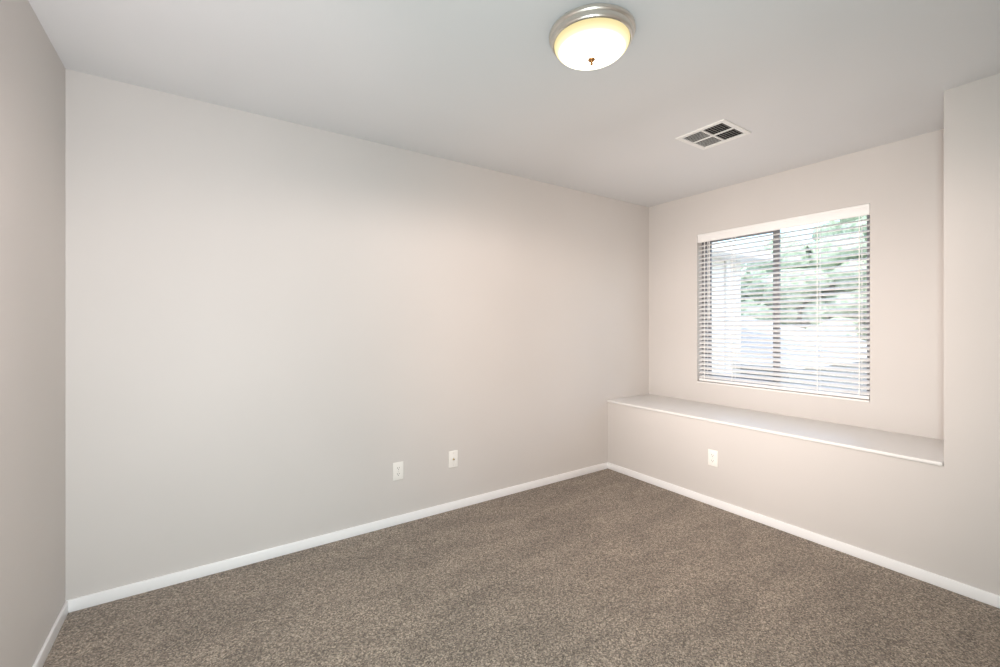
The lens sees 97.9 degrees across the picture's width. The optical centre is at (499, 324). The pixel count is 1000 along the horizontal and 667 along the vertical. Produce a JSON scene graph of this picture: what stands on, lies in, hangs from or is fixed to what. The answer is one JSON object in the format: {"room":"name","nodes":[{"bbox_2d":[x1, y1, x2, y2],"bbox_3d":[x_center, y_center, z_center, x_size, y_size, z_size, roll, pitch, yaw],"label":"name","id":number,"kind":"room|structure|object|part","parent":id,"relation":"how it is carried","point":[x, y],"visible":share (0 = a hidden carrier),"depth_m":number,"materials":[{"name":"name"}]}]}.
{"room":"empty bedroom","nodes":[
{"label":"empty bedroom","id":0,"kind":"room"},
{"bbox_2d":[0,0,64,666],"bbox_3d":[-1.083,0.071,0.546,0.140,2.440,3.298,0,0,-34],"label":"wall","id":1,"kind":"structure","parent":0,"point":[32,334],"depth_m":1.56,"materials":[{"name":"paint"}]},
{"bbox_2d":[32,601,67,666],"bbox_3d":[-1.056,1.262,0.642,0.012,0.057,3.146,0,0,-34],"label":"baseboard","id":2,"kind":"structure","parent":1,"relation":"attached to","point":[49,641],"depth_m":1.75,"materials":[{"name":"white wood"}]},
{"bbox_2d":[65,69,648,600],"bbox_3d":[-0.287,0.071,3.159,4.385,2.440,0.140,0,0,-34],"label":"wall","id":3,"kind":"structure","parent":0,"point":[277,333],"depth_m":2.50,"materials":[{"name":"paint"}]},
{"bbox_2d":[65,462,607,612],"bbox_3d":[-0.490,1.262,2.930,3.512,0.057,0.012,0,0,-34],"label":"baseboard","id":4,"kind":"structure","parent":3,"relation":"attached to","point":[105,596],"depth_m":2.47,"materials":[{"name":"white wood"}]},
{"bbox_2d":[393,461,402,480],"bbox_3d":[-0.659,0.946,2.818,0.070,0.115,0.008,0,0,-34],"label":"duplex electrical outlet","id":5,"kind":"object","parent":3,"relation":"attached to","point":[397,470],"visible":1,"depth_m":2.81,"materials":[{"name":"white plastic"}]},
{"bbox_2d":[449,450,457,467],"bbox_3d":[-0.324,0.938,3.039,0.070,0.115,0.017,0,0,-34],"label":"outlet plate","id":6,"kind":"object","parent":3,"relation":"attached to","point":[453,458],"visible":1,"depth_m":3.04,"materials":[{"name":"white plastic"}]},
{"bbox_2d":[28,0,999,206],"bbox_3d":[0.636,-1.209,1.792,4.385,0.120,3.438,0,0,-34],"label":"ceiling","id":7,"kind":"structure","parent":0,"point":[497,85],"depth_m":1.99,"materials":[{"name":"paint"}]},
{"bbox_2d":[549,3,635,69],"bbox_3d":[0.361,-1.086,1.716,0.334,0.126,0.334,0,0,-34],"label":"ceiling light","id":8,"kind":"object","parent":7,"relation":"attached to","point":[593,36],"visible":1,"depth_m":1.63,"materials":[{"name":"white glass"}]},
{"bbox_2d":[675,119,750,149],"bbox_3d":[1.287,-1.145,2.632,0.304,0.009,0.304,0,0,-34],"label":"ceiling vent","id":9,"kind":"object","parent":7,"relation":"in","point":[714,134],"visible":1,"depth_m":2.62,"materials":[{"name":"white metal"}]},
{"bbox_2d":[43,469,999,666],"bbox_3d":[0.636,1.351,1.792,4.385,0.120,3.438,0,0,-34],"label":"floor","id":10,"kind":"structure","parent":0,"point":[606,568],"depth_m":2.02,"materials":[{"name":"brown carpet"}]},
{"bbox_2d":[649,129,943,439],"bbox_3d":[2.115,-0.228,3.395,0.140,1.843,2.157,0,0,-34],"label":"wall","id":11,"kind":"structure","parent":0,"point":[898,186],"depth_m":2.84,"materials":[{"name":"paint"}]},
{"bbox_2d":[697,203,869,399],"bbox_3d":[2.123,-0.144,3.368,0.127,1.300,1.204,0,0,-34],"label":"blinds","id":12,"kind":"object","parent":11,"relation":"in","point":[776,379],"depth_m":3.27,"materials":[{"name":"white plastic"}]},
{"bbox_2d":[704,242,707,378],"bbox_3d":[1.801,-0.140,3.805,0.051,1.219,0.005,0,0,-34],"label":"cord","id":13,"kind":"object","parent":12,"relation":"hanging from","point":[704,242],"depth_m":3.79,"materials":[{"name":"white plastic"}]},
{"bbox_2d":[707,241,709,319],"bbox_3d":[1.806,-0.395,3.760,0.010,0.700,0.008,0,0,-34],"label":"cord","id":14,"kind":"object","parent":12,"relation":"hanging from","point":[709,241],"depth_m":3.76,"materials":[{"name":"white fabric"}]},
{"bbox_2d":[732,237,735,377],"bbox_3d":[1.936,-0.140,3.606,0.051,1.219,0.005,0,0,-34],"label":"cord","id":15,"kind":"object","parent":12,"relation":"hanging from","point":[735,237],"depth_m":3.62,"materials":[{"name":"white fabric"}]},
{"bbox_3d":[2.098,-0.151,3.351,0.067,1.283,1.200,0,0,-34],"label":"window blinds rails","id":16,"kind":"part","parent":12,"relation":"part of","materials":[{"name":"white plastic"}]},
{"bbox_2d":[817,223,820,390],"bbox_3d":[2.274,-0.140,3.105,0.051,1.219,0.005,0,0,-34],"label":"cord","id":17,"kind":"object","parent":12,"relation":"hanging from","point":[817,301],"depth_m":3.09,"materials":[{"name":"white fabric"}]},
{"bbox_2d":[859,216,861,395],"bbox_3d":[2.408,-0.140,2.906,0.051,1.219,0.005,0,0,-34],"label":"cord","id":18,"kind":"object","parent":12,"relation":"hanging from","point":[859,216],"depth_m":2.89,"materials":[{"name":"white fabric"}]},
{"bbox_2d":[697,381,869,402],"bbox_3d":[2.101,0.500,3.353,0.078,0.012,1.200,0,0,-34],"label":"sill","id":19,"kind":"structure","parent":11,"relation":"attached to","point":[803,393],"depth_m":3.23,"materials":[{"name":"white paint"}]},
{"bbox_2d":[608,402,999,595],"bbox_3d":[2.154,0.993,2.818,0.721,0.597,3.158,0,0,-34],"label":"wall","id":20,"kind":"structure","parent":0,"point":[943,520],"depth_m":2.50,"materials":[{"name":"paint"}]},
{"bbox_2d":[708,449,717,466],"bbox_3d":[1.519,0.950,3.107,0.008,0.115,0.070,0,0,-34],"label":"duplex electrical outlet","id":21,"kind":"object","parent":20,"relation":"attached to","point":[712,457],"visible":1,"depth_m":3.10,"materials":[{"name":"white plastic"}]},
{"bbox_2d":[607,394,943,465],"bbox_3d":[1.810,0.684,3.190,0.595,0.020,2.155,0,0,-34],"label":"window ledge","id":22,"kind":"object","parent":20,"relation":"on","point":[912,447],"visible":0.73,"depth_m":2.83,"materials":[{"name":"white paint"}]},
{"bbox_2d":[608,462,999,607],"bbox_3d":[1.850,1.262,2.613,0.012,0.057,3.158,0,0,-34],"label":"baseboard","id":23,"kind":"structure","parent":20,"relation":"attached to","point":[978,594],"depth_m":2.50,"materials":[{"name":"white wood"}]},
{"bbox_2d":[944,73,999,476],"bbox_3d":[2.758,-0.228,1.924,0.721,1.843,1.001,0,0,-34],"label":"wall","id":24,"kind":"structure","parent":0,"point":[971,276],"depth_m":2.06,"materials":[{"name":"paint"}]},
{"label":"outside","id":25,"kind":"structure","parent":0,"visible":0},
{"bbox_3d":[15.844,4.391,16.739,95.000,0.200,90.000,0,0,-34],"label":"ground","id":26,"kind":"structure","parent":25,"visible":0},
{"bbox_2d":[741,248,759,301],"bbox_3d":[15.402,0.024,25.417,7.692,8.558,7.888,0,0,-34],"label":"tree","id":27,"kind":"object","parent":26,"relation":"on","point":[741,268],"depth_m":23.78,"materials":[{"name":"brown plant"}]},
{"bbox_2d":[712,242,866,390],"bbox_3d":[3.122,0.590,13.152,14.900,7.402,10.700,0,0,-34],"label":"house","id":28,"kind":"structure","parent":26,"relation":"on","point":[739,278],"depth_m":9.80,"materials":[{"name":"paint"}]},
{"bbox_2d":[741,231,866,340],"bbox_3d":[12.576,0.352,18.084,6.652,7.900,6.018,0,0,-34],"label":"tree","id":29,"kind":"object","parent":26,"relation":"on","point":[811,272],"depth_m":15.82,"materials":[{"name":"green plant"}]},
{"bbox_2d":[812,215,866,297],"bbox_3d":[17.210,-0.621,18.065,7.835,9.843,8.729,0,0,-34],"label":"tree","id":30,"kind":"object","parent":26,"relation":"on","point":[842,226],"depth_m":18.57,"materials":[{"name":"green plant"}]}
]}

